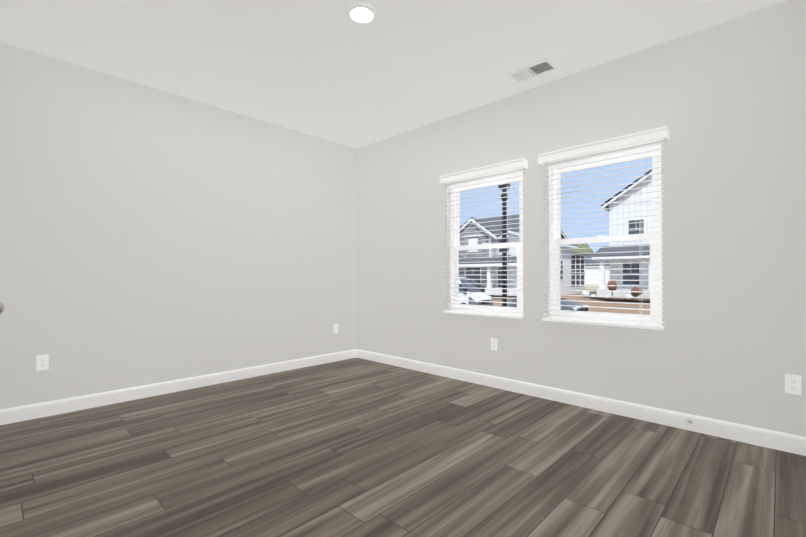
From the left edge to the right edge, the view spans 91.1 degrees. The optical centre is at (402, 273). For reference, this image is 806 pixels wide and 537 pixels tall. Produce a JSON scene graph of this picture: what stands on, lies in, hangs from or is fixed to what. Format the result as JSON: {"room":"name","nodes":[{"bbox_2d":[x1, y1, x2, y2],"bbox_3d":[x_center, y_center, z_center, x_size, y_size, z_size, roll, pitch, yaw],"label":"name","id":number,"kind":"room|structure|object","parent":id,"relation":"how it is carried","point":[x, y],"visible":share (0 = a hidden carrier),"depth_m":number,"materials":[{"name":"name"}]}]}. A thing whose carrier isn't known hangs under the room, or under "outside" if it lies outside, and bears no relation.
{"room":"bedroom","nodes":[
{"label":"bedroom","id":0,"kind":"room"},
{"bbox_2d":[0,302,3,313],"bbox_3d":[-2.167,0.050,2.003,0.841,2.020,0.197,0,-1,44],"label":"door knob","id":1,"kind":"object","parent":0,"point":[1,307],"depth_m":1.81,"materials":[{"name":"silver metal"}]},
{"bbox_2d":[0,42,356,409],"bbox_3d":[-1.850,-0.283,4.013,0.150,2.740,3.740,0,-1,44],"label":"wall","id":2,"kind":"structure","parent":0,"point":[149,235],"depth_m":3.51,"materials":[{"name":"grey paint"}]},
{"bbox_2d":[36,354,48,370],"bbox_3d":[-2.718,0.669,2.982,0.008,0.115,0.070,0,-1,44],"label":"outlet","id":3,"kind":"object","parent":2,"relation":"attached to","point":[42,362],"visible":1,"depth_m":2.98,"materials":[{"name":"white plastic"}]},
{"bbox_2d":[0,349,356,424],"bbox_3d":[-1.790,1.032,3.947,0.014,0.108,3.440,0,-1,44],"label":"baseboard","id":4,"kind":"structure","parent":2,"relation":"attached to","point":[32,411],"depth_m":3.49,"materials":[{"name":"white"}]},
{"bbox_2d":[333,324,337,332],"bbox_3d":[-0.840,0.683,4.950,0.008,0.115,0.070,0,-1,44],"label":"outlet","id":5,"kind":"object","parent":2,"relation":"attached to","point":[335,328],"visible":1,"depth_m":4.94,"materials":[{"name":"white plastic"}]},
{"bbox_2d":[0,0,785,148],"bbox_3d":[-0.263,-1.724,2.510,4.535,0.120,3.740,0,-1,44],"label":"ceiling","id":6,"kind":"structure","parent":0,"point":[328,70],"depth_m":2.88,"materials":[{"name":"white paint"}]},
{"bbox_2d":[346,3,376,24],"bbox_3d":[-0.264,-1.651,2.532,0.198,0.026,0.198,0,-1,44],"label":"recessed light","id":7,"kind":"object","parent":6,"relation":"in","point":[361,13],"visible":0.98,"depth_m":2.51,"materials":[{"name":"white plastic"}]},
{"bbox_2d":[506,58,558,83],"bbox_3d":[1.058,-1.654,3.239,0.355,0.010,0.205,0,-1,44],"label":"ceiling vent","id":8,"kind":"object","parent":6,"relation":"in","point":[539,68],"visible":1,"depth_m":3.23,"materials":[{"name":"white metal"}]},
{"bbox_2d":[0,358,805,536],"bbox_3d":[-0.263,1.136,2.489,4.535,0.120,3.740,0,-1,44],"label":"floor","id":9,"kind":"structure","parent":0,"point":[355,447],"depth_m":2.18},
{"bbox_2d":[357,0,805,436],"bbox_3d":[1.030,-0.285,3.746,4.385,2.740,0.150,0,-1,44],"label":"wall","id":10,"kind":"structure","parent":0,"point":[724,103],"depth_m":2.82,"materials":[{"name":"grey paint"}]},
{"bbox_2d":[450,172,522,315],"bbox_3d":[0.831,-0.269,3.925,0.840,1.350,0.087,0,-1,44],"label":"window","id":11,"kind":"structure","parent":10,"relation":"in","point":[457,248],"depth_m":3.95,"materials":[{"name":"white plastic"}]},
{"bbox_2d":[439,158,527,318],"bbox_3d":[0.751,-0.305,3.842,0.935,1.428,0.097,0,-1,44],"label":"window blind","id":12,"kind":"object","parent":11,"relation":"attached to","point":[516,164],"visible":0.98,"depth_m":3.79,"materials":[{"name":"white plastic"}]},
{"bbox_2d":[491,338,496,350],"bbox_3d":[0.869,0.675,3.784,0.070,0.115,0.008,0,-1,44],"label":"outlet","id":13,"kind":"object","parent":10,"relation":"attached to","point":[493,343],"visible":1,"depth_m":3.78,"materials":[{"name":"white plastic"}]},
{"bbox_2d":[357,349,805,455],"bbox_3d":[0.919,1.031,3.729,4.235,0.108,0.014,0,-1,44],"label":"baseboard","id":14,"kind":"structure","parent":10,"relation":"attached to","point":[785,442],"depth_m":3.01,"materials":[{"name":"white"}]},
{"bbox_2d":[549,144,661,325],"bbox_3d":[1.605,-0.274,3.186,0.840,1.350,0.087,0,-1,44],"label":"window","id":15,"kind":"structure","parent":10,"relation":"in","point":[654,236],"depth_m":3.10,"materials":[{"name":"white plastic"}]},
{"bbox_2d":[537,126,668,329],"bbox_3d":[1.525,-0.311,3.103,0.935,1.428,0.097,0,-1,44],"label":"window blind","id":16,"kind":"object","parent":15,"relation":"attached to","point":[642,137],"visible":0.96,"depth_m":3.05,"materials":[{"name":"white plastic"}]},
{"bbox_2d":[785,374,800,394],"bbox_3d":[2.344,0.665,2.377,0.070,0.115,0.008,0,-1,44],"label":"outlet","id":17,"kind":"object","parent":10,"relation":"attached to","point":[792,384],"visible":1,"depth_m":2.38,"materials":[{"name":"white plastic"}]},
{"label":"outside","id":18,"kind":"structure","parent":0,"visible":0},
{"bbox_2d":[489,289,649,314],"bbox_3d":[88.161,3.393,164.587,420.000,1.500,440.000,0,-1,44],"label":"ground","id":19,"kind":"structure","parent":18,"point":[623,305],"depth_m":25.30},
{"bbox_2d":[498,183,510,306],"bbox_3d":[2.153,-0.122,8.389,0.440,5.080,0.440,0,-1,44],"label":"lamp post","id":20,"kind":"object","parent":19,"relation":"on","point":[504,267],"depth_m":8.35,"materials":[{"name":"black metal"}]},
{"bbox_2d":[459,214,589,295],"bbox_3d":[10.475,-1.998,36.689,11.050,7.440,13.180,0,-1,44],"label":"house","id":21,"kind":"structure","parent":19,"relation":"on","point":[570,280],"depth_m":33.23,"materials":[{"name":"white"}]},
{"bbox_2d":[588,296,649,300],"bbox_3d":[16.465,1.609,25.129,9.200,0.060,3.548,0,-1,44],"label":"bed","id":22,"kind":"object","parent":19,"relation":"on","point":[622,298],"depth_m":25.32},
{"bbox_2d":[581,291,631,298],"bbox_3d":[15.827,1.412,24.474,9.925,0.412,2.474,0,-1,44],"label":"rocks","id":23,"kind":"object","parent":22,"relation":"on","point":[585,293],"depth_m":27.01},
{"bbox_2d":[607,281,616,295],"bbox_3d":[14.485,1.043,27.372,0.670,1.123,0.770,0,-1,44],"label":"shrub","id":24,"kind":"object","parent":22,"relation":"on","point":[612,288],"depth_m":27.20,"materials":[{"name":"brown plant"}]},
{"bbox_2d":[631,287,641,296],"bbox_3d":[15.119,1.201,25.564,0.732,0.782,0.670,0,-1,44],"label":"shrub","id":25,"kind":"object","parent":22,"relation":"on","point":[635,289],"depth_m":25.43,"materials":[{"name":"brown plant"}]},
{"bbox_2d":[592,169,651,296],"bbox_3d":[22.837,-3.390,31.483,10.000,10.150,14.800,0,-1,44],"label":"house","id":26,"kind":"structure","parent":19,"relation":"on","point":[622,268],"depth_m":29.55,"materials":[{"name":"white"}]},
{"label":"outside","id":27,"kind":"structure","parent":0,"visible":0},
{"bbox_2d":[585,284,607,289],"bbox_3d":[118.189,2.855,196.065,420.000,0.030,353.000,0,-1,44],"label":"field","id":28,"kind":"structure","parent":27,"point":[591,288],"depth_m":52.11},
{"bbox_2d":[571,244,593,253],"bbox_3d":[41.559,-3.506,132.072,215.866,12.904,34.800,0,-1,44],"label":"tree","id":29,"kind":"object","parent":28,"relation":"on","point":[588,248],"depth_m":108.22,"materials":[{"name":"green plant"}]},
{"bbox_2d":[576,253,609,283],"bbox_3d":[36.774,-1.049,78.887,12.840,6.150,9.800,0,-1,44],"label":"house","id":30,"kind":"structure","parent":28,"relation":"on","point":[589,264],"depth_m":73.44,"materials":[{"name":"white"}]},
{"bbox_3d":[-22.701,2.696,48.392,420.000,0.020,9.800,0,-1,44],"label":"street","id":31,"kind":"object","parent":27,"visible":0},
{"bbox_2d":[459,277,492,305],"bbox_3d":[3.268,1.406,26.941,5.475,2.368,2.220,0,-1,44],"label":"van","id":32,"kind":"object","parent":31,"relation":"on","point":[471,288],"depth_m":25.20,"materials":[{"name":"white metal"}]},
{"bbox_2d":[507,297,587,310],"bbox_3d":[8.206,1.799,22.987,4.525,1.510,1.940,0,-1,44],"label":"sedan","id":33,"kind":"object","parent":31,"relation":"on","point":[561,307],"depth_m":21.58,"materials":[{"name":"grey"}]}
]}

